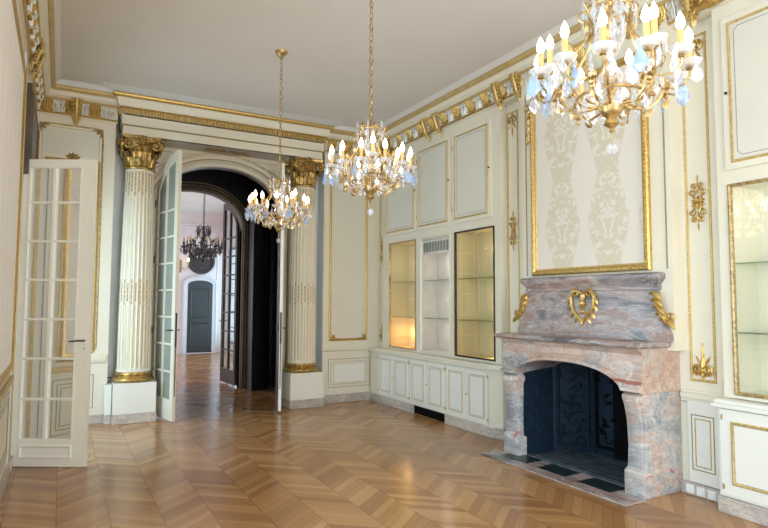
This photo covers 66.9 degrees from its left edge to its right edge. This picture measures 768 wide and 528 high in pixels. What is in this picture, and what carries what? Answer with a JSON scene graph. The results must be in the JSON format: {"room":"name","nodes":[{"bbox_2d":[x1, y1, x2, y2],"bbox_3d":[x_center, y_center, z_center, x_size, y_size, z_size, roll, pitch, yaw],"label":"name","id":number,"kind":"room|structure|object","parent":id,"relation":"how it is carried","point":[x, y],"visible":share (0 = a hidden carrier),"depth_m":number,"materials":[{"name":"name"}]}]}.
{"room":"historic interior","nodes":[
{"label":"historic interior","id":0,"kind":"room"},
{"bbox_2d":[0,0,38,480],"bbox_3d":[-1.922,-0.460,2.484,0.375,4.430,11.750,2,-4,-29],"label":"wall","id":1,"kind":"structure","parent":0,"point":[31,127],"depth_m":5.59,"materials":[{"name":"beige paint"}]},
{"bbox_2d":[0,455,12,503],"bbox_3d":[-3.239,1.863,4.956,0.039,0.110,5.200,2,-4,-29],"label":"baseboard","id":2,"kind":"structure","parent":1,"relation":"attached to","point":[8,468],"depth_m":5.05,"materials":[{"name":"wood"}]},
{"bbox_2d":[0,0,26,386],"bbox_3d":[-2.709,-0.507,4.167,0.026,2.820,2.845,2,-4,-29],"label":"wall panel","id":3,"kind":"object","parent":1,"relation":"attached to","point":[13,73],"visible":1,"depth_m":4.47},
{"bbox_2d":[19,0,60,110],"bbox_3d":[-1.699,-2.412,2.658,0.375,0.509,11.220,2,-4,-29],"label":"trim","id":4,"kind":"structure","parent":1,"relation":"attached to","point":[41,19],"depth_m":5.88,"materials":[{"name":"beige paint"}]},
{"bbox_2d":[11,159,97,466],"bbox_3d":[-3.236,0.454,5.688,0.718,3.002,0.109,0,-4,0],"label":"door","id":5,"kind":"structure","parent":1,"relation":"in","point":[51,397],"depth_m":5.71,"materials":[{"name":"paint"}]},
{"bbox_2d":[162,192,229,215],"bbox_3d":[-5.632,-1.930,14.068,6.150,0.140,8.200,2,-4,-29],"label":"ceiling","id":6,"kind":"structure","parent":0,"point":[191,202],"depth_m":16.41,"materials":[{"name":"paint"}]},
{"bbox_2d":[180,194,222,268],"bbox_3d":[-4.260,-0.873,13.739,1.071,1.999,1.081,3,-5,-40],"label":"chandelier","id":7,"kind":"object","parent":6,"relation":"hanging from","point":[204,239],"visible":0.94,"depth_m":13.66,"materials":[{"name":"brown metal"}]},
{"bbox_2d":[157,211,235,354],"bbox_3d":[-5.665,0.198,13.971,6.150,4.600,8.000,2,-4,-29],"label":"wall","id":8,"kind":"structure","parent":0,"point":[189,222],"depth_m":18.17,"materials":[{"name":"white paint"}]},
{"bbox_2d":[179,258,188,271],"bbox_3d":[-6.264,0.032,17.942,0.456,0.450,0.208,2,-4,-29],"label":"wall sconce","id":9,"kind":"object","parent":8,"relation":"attached to","point":[180,266],"visible":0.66,"depth_m":17.99,"materials":[{"name":"brown metal"}]},
{"bbox_2d":[180,275,217,353],"bbox_3d":[-5.769,1.619,18.191,1.100,2.560,0.080,2,-4,-29],"label":"door","id":10,"kind":"structure","parent":8,"relation":"in","point":[199,305],"depth_m":18.18,"materials":[{"name":"grey paint"}]},
{"bbox_2d":[187,248,214,273],"bbox_3d":[-5.752,-0.097,18.307,0.840,0.840,0.065,2,-4,-29],"label":"wall medallion","id":11,"kind":"object","parent":8,"relation":"attached to","point":[196,265],"visible":0.75,"depth_m":18.29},
{"bbox_2d":[227,247,234,343],"bbox_3d":[-4.570,0.964,17.914,0.060,3.000,1.600,2,-4,-29],"label":"window","id":12,"kind":"structure","parent":8,"relation":"in","point":[233,248],"depth_m":18.24,"materials":[{"name":"brown glass"}]},
{"bbox_2d":[37,113,378,414],"bbox_3d":[-2.518,-0.051,8.715,5.400,4.430,0.476,2,-4,-29],"label":"wall","id":13,"kind":"structure","parent":0,"point":[346,231],"depth_m":9.35,"materials":[{"name":"beige paint"}]},
{"bbox_2d":[37,79,118,125],"bbox_3d":[-4.034,-2.091,7.657,0.980,0.509,0.375,2,-4,-29],"label":"trim","id":14,"kind":"structure","parent":13,"relation":"attached to","point":[76,100],"depth_m":7.64,"materials":[{"name":"beige paint"}]},
{"bbox_2d":[151,149,181,421],"bbox_3d":[-3.012,0.276,8.013,0.158,3.620,0.787,4,-5,-43],"label":"door","id":15,"kind":"structure","parent":13,"relation":"in","point":[165,407],"depth_m":7.94,"materials":[{"name":"white wood"}]},
{"bbox_2d":[150,151,290,369],"bbox_3d":[-2.469,0.237,8.790,2.310,3.865,0.080,2,-4,-29],"label":"trim","id":16,"kind":"structure","parent":13,"relation":"attached to","point":[191,163],"depth_m":9.08,"materials":[{"name":"beige paint"}]},
{"bbox_2d":[103,82,344,161],"bbox_3d":[-2.292,-1.977,8.634,3.440,0.594,0.730,2,-4,-29],"label":"trim","id":17,"kind":"structure","parent":13,"relation":"attached to","point":[184,122],"depth_m":8.43,"materials":[{"name":"beige paint"}]},
{"bbox_2d":[89,391,369,423],"bbox_3d":[-2.307,2.087,8.444,5.060,0.130,0.035,2,-4,-29],"label":"baseboard","id":18,"kind":"structure","parent":13,"relation":"attached to","point":[345,397],"depth_m":9.32,"materials":[{"name":"stone"}]},
{"bbox_2d":[275,163,285,410],"bbox_3d":[-1.565,0.337,8.842,0.158,3.620,0.758,1,-4,-11],"label":"door","id":19,"kind":"structure","parent":13,"relation":"in","point":[280,327],"depth_m":8.49,"materials":[{"name":"beige paint"}]},
{"bbox_2d":[322,125,374,159],"bbox_3d":[-0.511,-1.998,9.613,0.960,0.410,0.375,2,-4,-29],"label":"trim","id":20,"kind":"structure","parent":13,"relation":"attached to","point":[339,133],"depth_m":9.48,"materials":[{"name":"beige paint"}]},
{"bbox_2d":[162,169,277,390],"bbox_3d":[-3.243,-0.076,9.674,6.100,4.600,1.900,2,-4,-29],"label":"wall","id":21,"kind":"structure","parent":0,"point":[258,244],"depth_m":10.77,"materials":[{"name":"black paint"}]},
{"bbox_2d":[219,204,239,385],"bbox_3d":[-3.018,0.534,11.388,0.158,3.550,0.885,3,-5,-34],"label":"door","id":22,"kind":"structure","parent":21,"relation":"in","point":[227,375],"depth_m":11.35,"materials":[{"name":"brown wood"}]},
{"bbox_2d":[61,0,596,129],"bbox_3d":[0.525,-2.644,4.015,5.980,0.150,11.800,2,-4,-29],"label":"ceiling","id":23,"kind":"structure","parent":0,"point":[217,50],"depth_m":6.41,"materials":[{"name":"paint"}]},
{"bbox_2d":[248,49,310,238],"bbox_3d":[-1.166,-1.318,6.513,0.762,2.179,0.754,0,-4,9],"label":"chandelier","id":24,"kind":"object","parent":23,"relation":"hanging from","point":[281,53],"visible":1,"depth_m":6.43,"materials":[{"name":"brown metal"}]},
{"bbox_2d":[322,0,416,209],"bbox_3d":[-0.102,-1.452,4.608,0.754,2.154,0.762,3,-5,-35],"label":"chandelier","id":25,"kind":"object","parent":23,"relation":"hanging from","point":[369,188],"visible":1,"depth_m":4.52,"materials":[{"name":"brown metal"}]},
{"bbox_2d":[528,0,703,153],"bbox_3d":[1.025,-1.568,2.676,0.762,2.167,0.754,-3,-5,41],"label":"chandelier","id":26,"kind":"object","parent":23,"relation":"hanging from","point":[610,110],"visible":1,"depth_m":2.58,"materials":[{"name":"gold glass"}]},
{"bbox_2d":[0,352,767,527],"bbox_3d":[-2.080,2.192,8.131,7.000,0.120,21.950,2,-4,-29],"label":"floor","id":27,"kind":"structure","parent":0,"point":[228,457],"depth_m":5.18,"materials":[{"name":"brown wood"}]},
{"bbox_2d":[102,133,164,424],"bbox_3d":[-3.430,0.181,7.989,0.679,3.864,0.628,2,-4,-29],"label":"column","id":28,"kind":"structure","parent":27,"relation":"on","point":[129,397],"depth_m":7.83,"materials":[{"name":"white paint"}]},
{"bbox_2d":[281,156,324,408],"bbox_3d":[-1.279,0.269,9.181,0.659,3.864,0.628,2,-4,-29],"label":"column","id":29,"kind":"structure","parent":27,"relation":"on","point":[302,384],"depth_m":8.99,"materials":[{"name":"white paint"}]},
{"bbox_2d":[378,353,409,403],"bbox_3d":[0.214,1.733,8.965,0.240,0.675,0.955,2,-4,-29],"label":"base cabinet","id":30,"kind":"object","parent":27,"relation":"on","point":[394,370],"visible":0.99,"depth_m":8.86,"materials":[{"name":"beige paint"}]},
{"bbox_2d":[409,358,445,413],"bbox_3d":[0.669,1.681,8.150,0.240,0.675,0.915,2,-4,-29],"label":"base cabinet","id":31,"kind":"object","parent":27,"relation":"on","point":[427,378],"visible":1,"depth_m":8.05,"materials":[{"name":"beige paint"}]},
{"bbox_2d":[445,364,506,428],"bbox_3d":[1.144,1.627,7.298,0.242,0.675,1.040,2,-4,-29],"label":"base cabinet","id":32,"kind":"object","parent":27,"relation":"on","point":[475,395],"visible":0.98,"depth_m":7.12,"materials":[{"name":"beige paint"}]},
{"bbox_2d":[368,347,501,370],"bbox_3d":[0.631,1.318,8.247,0.249,0.062,3.240,2,-4,-29],"label":"countertop","id":33,"kind":"structure","parent":32,"relation":"on","point":[467,363],"depth_m":7.83,"materials":[{"name":"beige paint"}]},
{"bbox_2d":[480,450,646,506],"bbox_3d":[1.632,1.962,5.461,0.385,0.016,1.820,2,-4,-29],"label":"hearth slab","id":34,"kind":"object","parent":27,"relation":"on","point":[607,490],"visible":0.88,"depth_m":5.30,"materials":[{"name":"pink stone"}]},
{"bbox_2d":[494,272,682,499],"bbox_3d":[2.037,1.052,5.722,0.940,1.872,1.989,2,-4,-29],"label":"fireplace","id":35,"kind":"object","parent":27,"relation":"on","point":[591,377],"visible":1,"depth_m":5.67,"materials":[{"name":"pink stone"}]},
{"bbox_2d":[494,332,670,348],"bbox_3d":[1.889,0.732,5.660,0.599,0.056,1.794,2,-4,-29],"label":"mantel shelf","id":36,"kind":"object","parent":35,"relation":"attached to","point":[571,339],"depth_m":5.34,"materials":[{"name":"pink stone"}]},
{"bbox_2d":[717,407,767,507],"bbox_3d":[3.130,1.401,3.752,0.230,0.675,1.860,2,-4,-29],"label":"base cabinet","id":37,"kind":"object","parent":27,"relation":"on","point":[742,435],"visible":0.94,"depth_m":4.33,"materials":[{"name":"white paint"}]},
{"bbox_2d":[711,397,767,414],"bbox_3d":[3.121,1.035,3.788,0.240,0.060,1.890,2,-4,-29],"label":"countertop","id":38,"kind":"structure","parent":37,"relation":"on","point":[741,405],"depth_m":4.37,"materials":[{"name":"white paint"}]},
{"bbox_2d":[718,495,767,526],"bbox_3d":[3.131,1.802,3.733,0.219,0.122,1.870,2,-4,-29],"label":"baseboard","id":39,"kind":"structure","parent":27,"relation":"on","point":[757,514],"depth_m":4.33,"materials":[{"name":"stone"}]},
{"bbox_2d":[382,106,507,364],"bbox_3d":[0.739,-0.486,8.341,0.100,3.545,2.940,2,-4,-29],"label":"wall","id":40,"kind":"structure","parent":0,"point":[498,219],"depth_m":7.20,"materials":[{"name":"beige paint"}]},
{"bbox_2d":[384,150,416,236],"bbox_3d":[0.245,-1.080,9.129,0.039,1.240,0.967,2,-4,-29],"label":"upper cabinet","id":41,"kind":"object","parent":40,"relation":"attached to","point":[400,206],"visible":0.9,"depth_m":9.04,"materials":[{"name":"beige paint"}]},
{"bbox_2d":[388,239,415,349],"bbox_3d":[0.423,0.481,9.080,0.387,1.652,0.819,2,-4,-29],"label":"display case","id":42,"kind":"object","parent":40,"relation":"attached to","point":[402,255],"visible":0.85,"depth_m":9.41,"materials":[{"name":"glass"}]},
{"bbox_2d":[397,316,414,317],"bbox_3d":[0.447,0.829,9.069,0.290,0.012,0.794,2,-4,-29],"label":"glass shelf","id":43,"kind":"object","parent":42,"relation":"attached to","point":[397,316],"depth_m":9.21,"materials":[{"name":"clear glass"}]},
{"bbox_2d":[416,135,450,230],"bbox_3d":[0.695,-1.131,8.322,0.039,1.240,0.857,2,-4,-29],"label":"upper cabinet","id":44,"kind":"object","parent":40,"relation":"attached to","point":[433,161],"visible":1,"depth_m":8.28,"materials":[{"name":"beige paint"}]},
{"bbox_2d":[452,118,491,223],"bbox_3d":[1.122,-1.180,7.554,0.039,1.240,0.817,2,-4,-29],"label":"upper cabinet","id":45,"kind":"object","parent":40,"relation":"attached to","point":[472,145],"visible":1,"depth_m":7.51,"materials":[{"name":"beige paint"}]},
{"bbox_2d":[454,225,495,360],"bbox_3d":[1.295,0.381,7.514,0.387,1.652,0.829,2,-4,-29],"label":"display case","id":46,"kind":"object","parent":40,"relation":"attached to","point":[474,249],"visible":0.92,"depth_m":7.82,"materials":[{"name":"glass"}]},
{"bbox_2d":[459,277,492,279],"bbox_3d":[1.321,0.185,7.540,0.290,0.012,0.804,2,-4,-29],"label":"glass shelf","id":47,"kind":"object","parent":46,"relation":"attached to","point":[460,278],"depth_m":7.79,"materials":[{"name":"clear glass"}]},
{"bbox_2d":[463,319,493,321],"bbox_3d":[1.319,0.730,7.504,0.290,0.012,0.804,2,-4,-29],"label":"glass shelf","id":48,"kind":"object","parent":46,"relation":"attached to","point":[464,320],"depth_m":7.71,"materials":[{"name":"clear glass"}]},
{"bbox_2d":[370,16,767,489],"bbox_3d":[2.764,-0.269,5.082,0.702,4.430,11.750,2,-4,-29],"label":"wall","id":49,"kind":"structure","parent":0,"point":[701,364],"depth_m":4.95,"materials":[{"name":"beige paint"}]},
{"bbox_2d":[414,405,444,421],"bbox_3d":[0.699,2.085,8.158,0.155,0.120,0.881,2,-4,-29],"label":"air vent","id":50,"kind":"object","parent":49,"relation":"attached to","point":[436,415],"depth_m":8.11,"materials":[{"name":"metal"}]},
{"bbox_2d":[419,233,450,354],"bbox_3d":[0.839,0.429,8.272,0.327,1.652,0.759,2,-4,-29],"label":"display case","id":51,"kind":"object","parent":49,"relation":"in","point":[435,251],"visible":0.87,"depth_m":8.54,"materials":[{"name":"white glass"}]},
{"bbox_2d":[422,237,448,254],"bbox_3d":[0.737,-0.252,8.280,0.015,0.200,0.680,2,-4,-29],"label":"vent grille","id":52,"kind":"object","parent":51,"relation":"attached to","point":[441,245],"depth_m":8.28,"materials":[{"name":"white plastic"}]},
{"bbox_2d":[424,279,448,281],"bbox_3d":[0.865,0.233,8.297,0.230,0.012,0.734,2,-4,-29],"label":"glass shelf","id":53,"kind":"object","parent":51,"relation":"attached to","point":[425,280],"depth_m":8.56,"materials":[{"name":"clear glass"}]},
{"bbox_2d":[370,392,719,501],"bbox_3d":[1.270,2.014,7.085,0.210,0.125,5.810,2,-4,-29],"label":"baseboard","id":54,"kind":"structure","parent":49,"relation":"attached to","point":[495,433],"depth_m":7.20,"materials":[{"name":"wood"}]},
{"bbox_2d":[372,0,733,160],"bbox_3d":[2.501,-2.241,4.987,0.375,0.509,11.220,2,-4,-29],"label":"trim","id":55,"kind":"structure","parent":49,"relation":"attached to","point":[499,82],"depth_m":6.88,"materials":[{"name":"beige paint"}]},
{"bbox_2d":[686,483,694,493],"bbox_3d":[2.571,1.888,4.883,0.019,0.072,0.072,2,-4,-29],"label":"wall socket","id":56,"kind":"object","parent":49,"relation":"attached to","point":[690,488],"visible":1,"depth_m":4.87,"materials":[{"name":"white plastic"}]},
{"bbox_2d":[697,486,705,497],"bbox_3d":[2.617,1.883,4.800,0.019,0.072,0.072,2,-4,-29],"label":"wall socket","id":57,"kind":"object","parent":49,"relation":"attached to","point":[701,492],"visible":1,"depth_m":4.79,"materials":[{"name":"white plastic"}]},
{"bbox_2d":[708,490,716,500],"bbox_3d":[2.664,1.878,4.717,0.019,0.072,0.072,2,-4,-29],"label":"wall socket","id":58,"kind":"object","parent":49,"relation":"attached to","point":[712,495],"visible":1,"depth_m":4.71,"materials":[{"name":"white plastic"}]},
{"bbox_2d":[521,16,686,350],"bbox_3d":[2.093,-0.812,5.861,0.160,3.210,1.840,2,-4,-29],"label":"wall","id":59,"kind":"structure","parent":0,"point":[673,299],"depth_m":5.10,"materials":[{"name":"beige paint"}]},
{"bbox_2d":[524,49,652,275],"bbox_3d":[1.984,-0.988,5.822,0.080,2.165,1.603,2,-4,-29],"label":"framed piece","id":60,"kind":"object","parent":59,"relation":"attached to","point":[591,207],"visible":0.81,"depth_m":5.75,"materials":[{"name":"beige fabric"}]},
{"bbox_2d":[711,0,767,402],"bbox_3d":[3.197,-0.767,3.928,0.100,3.545,1.860,2,-4,-29],"label":"wall","id":61,"kind":"structure","parent":0,"point":[760,171],"depth_m":4.64,"materials":[{"name":"beige paint"}]},
{"bbox_2d":[720,0,767,170],"bbox_3d":[2.952,-1.390,4.268,0.039,1.240,0.937,2,-4,-29],"label":"upper cabinet","id":62,"kind":"object","parent":61,"relation":"attached to","point":[744,33],"visible":1,"depth_m":4.52,"materials":[{"name":"beige paint"}]},
{"bbox_2d":[727,178,767,398],"bbox_3d":[3.100,0.175,4.273,0.387,1.652,0.894,2,-4,-29],"label":"display case","id":63,"kind":"object","parent":61,"relation":"attached to","point":[747,201],"visible":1,"depth_m":4.67,"materials":[{"name":"beige glass"}]},
{"bbox_2d":[737,261,767,265],"bbox_3d":[3.126,-0.022,4.299,0.290,0.012,0.874,2,-4,-29],"label":"glass shelf","id":64,"kind":"object","parent":63,"relation":"attached to","point":[739,263],"depth_m":4.62,"materials":[{"name":"clear glass"}]},
{"bbox_2d":[741,331,767,334],"bbox_3d":[3.124,0.523,4.263,0.290,0.012,0.874,2,-4,-29],"label":"glass shelf","id":65,"kind":"object","parent":63,"relation":"attached to","point":[742,332],"depth_m":4.61,"materials":[{"name":"clear glass"}]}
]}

